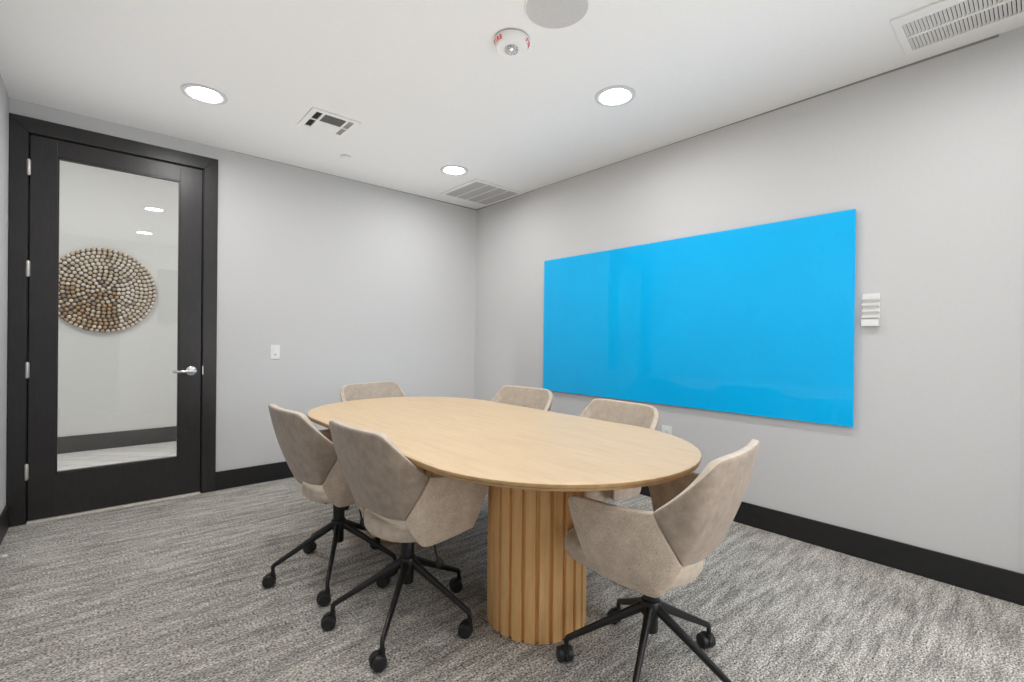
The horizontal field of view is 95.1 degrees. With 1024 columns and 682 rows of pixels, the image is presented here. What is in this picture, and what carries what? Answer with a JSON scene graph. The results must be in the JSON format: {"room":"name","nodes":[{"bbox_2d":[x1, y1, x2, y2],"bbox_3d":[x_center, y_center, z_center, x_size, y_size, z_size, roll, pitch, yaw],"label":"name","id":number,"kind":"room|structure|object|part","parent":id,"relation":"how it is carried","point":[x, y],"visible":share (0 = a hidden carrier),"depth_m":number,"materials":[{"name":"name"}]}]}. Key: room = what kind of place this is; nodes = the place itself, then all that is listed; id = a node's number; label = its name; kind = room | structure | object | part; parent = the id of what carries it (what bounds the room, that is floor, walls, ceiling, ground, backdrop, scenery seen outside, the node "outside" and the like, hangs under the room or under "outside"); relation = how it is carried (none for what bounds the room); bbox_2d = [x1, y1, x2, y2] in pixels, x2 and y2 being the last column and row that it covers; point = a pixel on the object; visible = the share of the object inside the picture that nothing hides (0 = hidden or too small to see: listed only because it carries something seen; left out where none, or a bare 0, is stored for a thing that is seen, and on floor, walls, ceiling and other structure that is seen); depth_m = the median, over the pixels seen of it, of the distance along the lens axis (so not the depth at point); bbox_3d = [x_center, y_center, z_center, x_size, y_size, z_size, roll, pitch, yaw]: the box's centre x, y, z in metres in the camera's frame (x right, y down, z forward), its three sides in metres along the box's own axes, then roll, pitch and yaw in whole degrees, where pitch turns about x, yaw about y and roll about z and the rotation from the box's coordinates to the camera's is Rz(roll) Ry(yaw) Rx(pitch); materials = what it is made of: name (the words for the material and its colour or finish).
{"room":"conference room","nodes":[
{"label":"conference room","id":0,"kind":"room"},
{"bbox_2d":[0,74,8,514],"bbox_3d":[-1.482,-0.105,0.952,0.120,2.745,5.050,0,0,-41],"label":"wall","id":1,"kind":"structure","parent":0,"point":[4,97],"depth_m":2.76,"materials":[{"name":"paint"}]},
{"bbox_2d":[0,504,8,544],"bbox_3d":[-1.437,1.096,0.991,0.014,0.143,5.030,0,0,-41],"label":"baseboard","id":2,"kind":"structure","parent":1,"relation":"attached to","point":[4,517],"depth_m":2.74,"materials":[{"name":"black paint"}]},
{"bbox_2d":[57,441,175,470],"bbox_3d":[-2.799,1.196,4.777,6.200,0.100,2.170,0,0,-41],"label":"floor","id":3,"kind":"structure","parent":0,"point":[74,460],"depth_m":4.64,"materials":[{"name":"grey wood"}]},
{"bbox_2d":[58,160,178,436],"bbox_3d":[-3.538,-0.363,5.629,6.200,3.200,0.110,0,0,-41],"label":"wall","id":4,"kind":"structure","parent":0,"point":[122,380],"depth_m":5.00,"materials":[{"name":"paint"}]},
{"bbox_2d":[59,247,156,332],"bbox_3d":[-4.259,-0.529,4.884,0.885,0.887,0.048,0,0,-41],"label":"wall ornament","id":5,"kind":"object","parent":4,"relation":"attached to","point":[102,290],"visible":0.93,"depth_m":4.88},
{"bbox_2d":[58,426,176,453],"bbox_3d":[-3.510,1.054,5.585,6.200,0.168,0.015,0,0,-41],"label":"baseboard","id":6,"kind":"structure","parent":4,"relation":"attached to","point":[77,443],"depth_m":4.96,"materials":[{"name":"black paint"}]},
{"bbox_2d":[6,98,475,482],"bbox_3d":[-2.053,-0.344,3.945,6.200,3.200,0.200,0,0,-41],"label":"wall","id":7,"kind":"structure","parent":0,"point":[353,281],"depth_m":4.12,"materials":[{"name":"paint"}]},
{"bbox_2d":[6,113,217,526],"bbox_3d":[-2.725,-0.123,3.287,1.099,2.547,0.142,0,0,-41],"label":"trim","id":8,"kind":"structure","parent":7,"relation":"attached to","point":[21,128],"depth_m":2.96,"materials":[{"name":"wood"}]},
{"bbox_2d":[24,135,201,520],"bbox_3d":[-2.692,-0.079,3.229,0.922,2.427,0.100,0,0,-41],"label":"door","id":9,"kind":"structure","parent":7,"relation":"in","point":[52,492],"depth_m":3.11,"materials":[{"name":"wood"}]},
{"bbox_3d":[-2.410,0.223,3.451,0.154,0.072,0.055,0,0,-41],"label":"handle","id":10,"kind":"part","parent":9,"relation":"part of","materials":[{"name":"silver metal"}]},
{"bbox_2d":[215,461,293,490],"bbox_3d":[-1.355,1.090,4.433,2.488,0.143,0.014,0,0,-41],"label":"baseboard","id":11,"kind":"structure","parent":7,"relation":"attached to","point":[226,479],"depth_m":3.77,"materials":[{"name":"black paint"}]},
{"bbox_2d":[270,345,279,358],"bbox_3d":[-1.965,0.090,3.887,0.072,0.116,0.010,0,0,-41],"label":"light switch","id":12,"kind":"object","parent":7,"relation":"attached to","point":[274,349],"visible":1,"depth_m":3.88,"materials":[{"name":"white plastic"}]},
{"bbox_2d":[0,477,1023,681],"bbox_3d":[-0.104,1.229,2.181,3.590,0.100,5.050,0,0,-41],"label":"floor","id":13,"kind":"structure","parent":0,"point":[172,590],"depth_m":2.02,"materials":[{"name":"carpet"}]},
{"bbox_2d":[27,491,199,524],"bbox_3d":[-2.715,1.143,3.255,0.913,0.014,0.084,0,0,-41],"label":"threshold","id":14,"kind":"object","parent":13,"relation":"on","point":[193,493],"depth_m":3.19,"materials":[{"name":"silver metal"}]},
{"bbox_2d":[262,404,397,606],"bbox_3d":[-0.905,0.740,2.391,0.647,0.854,0.638,0,0,-43],"label":"swivel chair","id":15,"kind":"object","parent":13,"relation":"on","point":[309,452],"visible":0.81,"depth_m":2.15,"materials":[{"name":"beige fabric"}]},
{"bbox_3d":[-1.024,1.010,2.302,0.288,0.194,0.030,1,0,-29],"label":"leg","id":16,"kind":"part","parent":15,"relation":"part of","materials":[{"name":"black metal"}]},
{"bbox_3d":[-1.024,0.490,2.242,0.193,0.355,0.554,0,0,-43],"label":"backrest","id":17,"kind":"part","parent":15,"relation":"part of","materials":[{"name":"beige fabric"}]},
{"bbox_3d":[-1.047,0.623,2.575,0.071,0.272,0.368,1,0,38],"label":"armrest","id":18,"kind":"part","parent":15,"relation":"part of","materials":[{"name":"beige fabric"}]},
{"bbox_3d":[-0.827,0.729,2.431,0.480,0.078,0.400,0,0,-43],"label":"seat","id":19,"kind":"part","parent":15,"relation":"part of","materials":[{"name":"beige fabric"}]},
{"bbox_3d":[-0.850,1.012,2.222,0.030,0.194,0.288,1,0,-11],"label":"leg","id":20,"kind":"part","parent":15,"relation":"part of","materials":[{"name":"black metal"}]},
{"bbox_3d":[-0.694,0.628,2.202,0.368,0.272,0.071,0,0,-35],"label":"armrest","id":21,"kind":"part","parent":15,"relation":"part of","materials":[{"name":"beige fabric"}]},
{"bbox_3d":[-0.814,1.012,2.530,0.030,0.194,0.288,1,0,25],"label":"leg","id":22,"kind":"part","parent":15,"relation":"part of","materials":[{"name":"black metal"}]},
{"bbox_3d":[-0.767,0.845,2.338,0.095,0.164,0.021,1,0,9],"label":"height lever","id":23,"kind":"part","parent":15,"relation":"part of","materials":[{"name":"black plastic"}]},
{"bbox_3d":[-0.720,1.013,2.363,0.288,0.194,0.030,1,0,7],"label":"leg","id":24,"kind":"part","parent":15,"relation":"part of","materials":[{"name":"black metal"}]},
{"bbox_2d":[340,381,406,509],"bbox_3d":[-0.926,0.744,3.420,0.667,0.846,0.638,1,0,42],"label":"swivel chair","id":25,"kind":"object","parent":13,"relation":"on","point":[384,389],"visible":0.18,"depth_m":3.59,"materials":[{"name":"beige fabric"}]},
{"bbox_3d":[-1.045,0.497,3.556,0.193,0.355,0.554,1,0,42],"label":"backrest","id":26,"kind":"part","parent":25,"relation":"part of","materials":[{"name":"beige fabric"}]},
{"bbox_2d":[321,419,488,671],"bbox_3d":[-0.436,0.750,2.001,0.646,0.848,0.605,1,0,40],"label":"swivel chair","id":27,"kind":"object","parent":13,"relation":"on","point":[398,502],"visible":0.94,"depth_m":1.79,"materials":[{"name":"beige fabric"}]},
{"bbox_3d":[-0.594,0.637,2.188,0.071,0.272,0.368,1,0,37],"label":"armrest","id":28,"kind":"part","parent":27,"relation":"part of","materials":[{"name":"beige fabric"}]},
{"bbox_3d":[-0.602,1.016,1.948,0.288,0.194,0.030,1,0,-13],"label":"leg","id":29,"kind":"part","parent":27,"relation":"part of","materials":[{"name":"black metal"}]},
{"bbox_3d":[-0.564,0.503,1.856,0.193,0.355,0.554,0,0,-44],"label":"backrest","id":30,"kind":"part","parent":27,"relation":"part of","materials":[{"name":"beige fabric"}]},
{"bbox_3d":[-0.390,0.742,2.036,0.480,0.078,0.400,0,0,-44],"label":"seat","id":31,"kind":"part","parent":27,"relation":"part of","materials":[{"name":"beige fabric"}]},
{"bbox_3d":[-0.457,1.017,1.823,0.030,0.194,0.288,1,0,5],"label":"leg","id":32,"kind":"part","parent":27,"relation":"part of","materials":[{"name":"black metal"}]},
{"bbox_3d":[-0.338,1.018,2.110,0.030,0.194,0.288,1,0,41],"label":"leg","id":33,"kind":"part","parent":27,"relation":"part of","materials":[{"name":"black metal"}]},
{"bbox_3d":[-0.328,0.858,1.944,0.095,0.164,0.021,1,0,8],"label":"height lever","id":34,"kind":"part","parent":27,"relation":"part of","materials":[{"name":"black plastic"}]},
{"bbox_3d":[-0.293,1.019,1.923,0.288,0.194,0.030,1,0,23],"label":"leg","id":35,"kind":"part","parent":27,"relation":"part of","materials":[{"name":"black metal"}]},
{"bbox_3d":[-0.234,0.641,1.821,0.368,0.272,0.071,0,0,-36],"label":"armrest","id":36,"kind":"part","parent":27,"relation":"part of","materials":[{"name":"beige fabric"}]},
{"bbox_2d":[307,397,701,644],"bbox_3d":[-0.233,0.802,2.481,1.214,0.750,2.424,0,0,-41],"label":"conference table","id":37,"kind":"object","parent":13,"relation":"on","point":[531,461],"visible":0.82,"depth_m":1.85,"materials":[{"name":"brown wood"}]},
{"bbox_2d":[491,385,552,410],"bbox_3d":[-0.071,0.752,3.184,0.634,0.844,0.635,1,0,43],"label":"swivel chair","id":38,"kind":"object","parent":13,"relation":"on","point":[530,397],"visible":0.12,"depth_m":3.36,"materials":[{"name":"beige fabric"}]},
{"bbox_2d":[579,398,658,501],"bbox_3d":[0.427,0.764,2.520,0.633,0.832,0.636,0,0,-37],"label":"swivel chair","id":39,"kind":"object","parent":13,"relation":"on","point":[629,413],"visible":0.2,"depth_m":2.63,"materials":[{"name":"beige fabric"}]},
{"bbox_3d":[0.377,0.763,2.506,0.480,0.078,0.400,0,0,-37],"label":"seat","id":40,"kind":"part","parent":39,"relation":"part of","materials":[{"name":"beige fabric"}]},
{"bbox_3d":[0.592,0.527,2.669,0.193,0.355,0.554,0,0,-37],"label":"backrest","id":41,"kind":"part","parent":39,"relation":"part of","materials":[{"name":"beige fabric"}]},
{"bbox_3d":[0.578,0.662,2.336,0.071,0.272,0.368,1,0,44],"label":"armrest","id":42,"kind":"part","parent":39,"relation":"part of","materials":[{"name":"beige fabric"}]},
{"bbox_2d":[556,439,759,681],"bbox_3d":[0.500,0.761,1.671,0.646,0.846,0.655,1,0,42],"label":"swivel chair","id":43,"kind":"object","parent":13,"relation":"on","point":[647,553],"visible":0.94,"depth_m":1.47,"materials":[{"name":"beige fabric"}]},
{"bbox_3d":[0.333,1.025,1.696,0.288,0.194,0.030,1,0,9],"label":"leg","id":44,"kind":"part","parent":43,"relation":"part of","materials":[{"name":"black metal"}]},
{"bbox_3d":[0.344,0.650,1.488,0.368,0.272,0.071,1,0,33],"label":"armrest","id":45,"kind":"part","parent":43,"relation":"part of","materials":[{"name":"beige fabric"}]},
{"bbox_3d":[0.468,1.026,1.831,0.030,0.194,0.288,1,0,-9],"label":"leg","id":46,"kind":"part","parent":43,"relation":"part of","materials":[{"name":"black metal"}]},
{"bbox_3d":[0.442,0.753,1.717,0.480,0.078,0.400,1,0,42],"label":"seat","id":47,"kind":"part","parent":43,"relation":"part of","materials":[{"name":"beige fabric"}]},
{"bbox_3d":[0.419,1.027,1.525,0.030,0.194,0.288,1,0,27],"label":"leg","id":48,"kind":"part","parent":43,"relation":"part of","materials":[{"name":"black metal"}]},
{"bbox_3d":[0.685,0.652,1.872,0.071,0.272,0.368,0,0,-40],"label":"armrest","id":49,"kind":"part","parent":43,"relation":"part of","materials":[{"name":"beige fabric"}]},
{"bbox_3d":[0.639,1.028,1.743,0.288,0.194,0.030,1,0,-27],"label":"leg","id":50,"kind":"part","parent":43,"relation":"part of","materials":[{"name":"black metal"}]},
{"bbox_3d":[0.609,1.028,1.554,0.030,0.194,0.288,0,0,-45],"label":"leg","id":51,"kind":"part","parent":43,"relation":"part of","materials":[{"name":"black metal"}]},
{"bbox_3d":[0.675,0.518,1.539,0.193,0.355,0.554,1,0,42],"label":"backrest","id":52,"kind":"part","parent":43,"relation":"part of","materials":[{"name":"beige fabric"}]},
{"bbox_2d":[0,0,1023,208],"bbox_3d":[-0.113,-1.517,2.156,3.910,0.100,5.270,0,0,-41],"label":"ceiling","id":53,"kind":"structure","parent":0,"point":[429,88],"depth_m":2.54,"materials":[{"name":"paint"}]},
{"bbox_2d":[181,83,227,104],"bbox_3d":[-1.849,-1.481,2.817,0.236,0.008,0.236,0,0,-41],"label":"recessed light","id":54,"kind":"object","parent":53,"relation":"in","point":[197,92],"visible":1,"depth_m":2.81,"materials":[{"name":"white"}]},
{"bbox_2d":[188,87,219,100],"bbox_3d":[-1.849,-1.484,2.817,0.160,0.002,0.160,1,0,8],"label":"diffuser","id":55,"kind":"object","parent":54,"relation":"attached to","point":[196,93],"depth_m":2.82,"materials":[{"name":"white plastic"}]},
{"bbox_2d":[297,107,360,137],"bbox_3d":[-1.241,-1.475,3.178,0.316,0.010,0.316,0,0,-41],"label":"ceiling vent","id":56,"kind":"object","parent":53,"relation":"in","point":[317,119],"visible":1,"depth_m":3.17,"materials":[{"name":"white metal"}]},
{"bbox_2d":[340,155,350,158],"bbox_3d":[-1.334,-1.477,3.760,0.082,0.010,0.082,0,0,-41],"label":"sprinkler","id":57,"kind":"object","parent":53,"relation":"attached to","point":[342,156],"visible":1,"depth_m":3.76,"materials":[{"name":"white metal"}]},
{"bbox_2d":[440,165,467,175],"bbox_3d":[-0.498,-1.470,4.040,0.236,0.008,0.236,0,0,-41],"label":"recessed light","id":58,"kind":"object","parent":53,"relation":"in","point":[455,170],"visible":1,"depth_m":4.04,"materials":[{"name":"white"}]},
{"bbox_2d":[445,167,463,173],"bbox_3d":[-0.498,-1.473,4.040,0.160,0.002,0.160,1,0,-1],"label":"diffuser","id":59,"kind":"object","parent":58,"relation":"attached to","point":[448,170],"depth_m":4.04,"materials":[{"name":"white plastic"}]},
{"bbox_2d":[440,179,523,205],"bbox_3d":[-0.303,-1.468,4.669,0.596,0.010,0.596,0,0,-41],"label":"ceiling vent","id":60,"kind":"object","parent":53,"relation":"in","point":[476,191],"visible":1,"depth_m":4.64,"materials":[{"name":"white metal"}]},
{"bbox_2d":[494,28,529,57],"bbox_3d":[-0.002,-1.432,2.277,0.175,0.066,0.175,0,0,-41],"label":"fire alarm strobe","id":61,"kind":"object","parent":53,"relation":"attached to","point":[510,42],"visible":1,"depth_m":2.24,"materials":[{"name":"white plastic"}]},
{"bbox_2d":[524,0,588,29],"bbox_3d":[0.196,-1.460,2.053,0.284,0.005,0.284,0,0,-41],"label":"ceiling speaker","id":62,"kind":"object","parent":53,"relation":"attached to","point":[546,14],"visible":1,"depth_m":2.08,"materials":[{"name":"white metal"}]},
{"bbox_2d":[595,85,635,106],"bbox_3d":[0.615,-1.456,2.792,0.236,0.008,0.236,0,0,-41],"label":"recessed light","id":63,"kind":"object","parent":53,"relation":"in","point":[617,95],"visible":1,"depth_m":2.78,"materials":[{"name":"white"}]},
{"bbox_2d":[601,89,628,102],"bbox_3d":[0.615,-1.459,2.792,0.160,0.002,0.160,1,0,8],"label":"diffuser","id":64,"kind":"object","parent":63,"relation":"attached to","point":[610,95],"depth_m":2.79,"materials":[{"name":"white plastic"}]},
{"bbox_2d":[890,0,1023,55],"bbox_3d":[2.141,-1.437,1.898,0.372,0.012,0.896,0,0,-41],"label":"ceiling vent","id":65,"kind":"object","parent":53,"relation":"in","point":[941,21],"visible":1,"depth_m":2.10,"materials":[{"name":"white metal"}]},
{"bbox_2d":[474,26,1023,573],"bbox_3d":[1.301,-0.082,3.405,0.120,2.745,5.050,0,0,-41],"label":"wall","id":66,"kind":"structure","parent":0,"point":[928,156],"depth_m":2.52,"materials":[{"name":"paint"}]},
{"bbox_2d":[233,34,998,210],"bbox_3d":[0.045,-1.461,2.936,2.400,0.012,4.070,0,0,-41],"label":"trim","id":67,"kind":"structure","parent":66,"relation":"attached to","point":[995,36],"depth_m":2.76,"materials":[{"name":"white paint"}]},
{"bbox_2d":[662,425,671,434],"bbox_3d":[1.147,0.689,3.474,0.009,0.120,0.080,0,0,-41],"label":"wall outlet","id":68,"kind":"object","parent":66,"relation":"attached to","point":[666,429],"visible":0.53,"depth_m":3.47,"materials":[{"name":"white plastic"}]},
{"bbox_2d":[543,209,855,426],"bbox_3d":[1.108,-0.137,3.513,0.026,1.212,2.421,0,0,-41],"label":"board","id":69,"kind":"object","parent":66,"relation":"attached to","point":[758,320],"visible":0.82,"depth_m":3.16,"materials":[{"name":"blue glass"}]},
{"bbox_2d":[640,486,1023,605],"bbox_3d":[1.243,1.118,3.357,0.014,0.143,5.035,0,0,-41],"label":"baseboard","id":70,"kind":"structure","parent":66,"relation":"attached to","point":[996,582],"depth_m":2.48,"materials":[{"name":"black paint"}]},
{"bbox_2d":[861,293,879,325],"bbox_3d":[1.953,-0.171,2.551,0.030,0.178,0.076,0,0,-41],"label":"holder","id":71,"kind":"object","parent":66,"relation":"attached to","point":[871,302],"visible":1,"depth_m":2.55,"materials":[{"name":"white plastic"}]},
{"bbox_2d":[862,315,879,318],"bbox_3d":[1.954,-0.131,2.553,0.018,0.017,0.076,0,0,-41],"label":"marker tray","id":72,"kind":"object","parent":71,"relation":"on","point":[864,316],"depth_m":2.55,"materials":[{"name":"white plastic"}]},
{"bbox_2d":[862,309,879,312],"bbox_3d":[1.955,-0.164,2.553,0.018,0.017,0.076,0,0,-41],"label":"marker tray","id":73,"kind":"object","parent":71,"relation":"on","point":[864,310],"depth_m":2.55,"materials":[{"name":"white plastic"}]},
{"bbox_2d":[862,303,879,306],"bbox_3d":[1.955,-0.197,2.553,0.018,0.017,0.076,0,0,-41],"label":"marker tray","id":74,"kind":"object","parent":71,"relation":"on","point":[864,304],"depth_m":2.55,"materials":[{"name":"white plastic"}]},
{"bbox_2d":[862,297,879,300],"bbox_3d":[1.955,-0.230,2.553,0.018,0.017,0.076,0,0,-41],"label":"marker tray","id":75,"kind":"object","parent":71,"relation":"on","point":[864,298],"depth_m":2.55,"materials":[{"name":"white plastic"}]}
]}

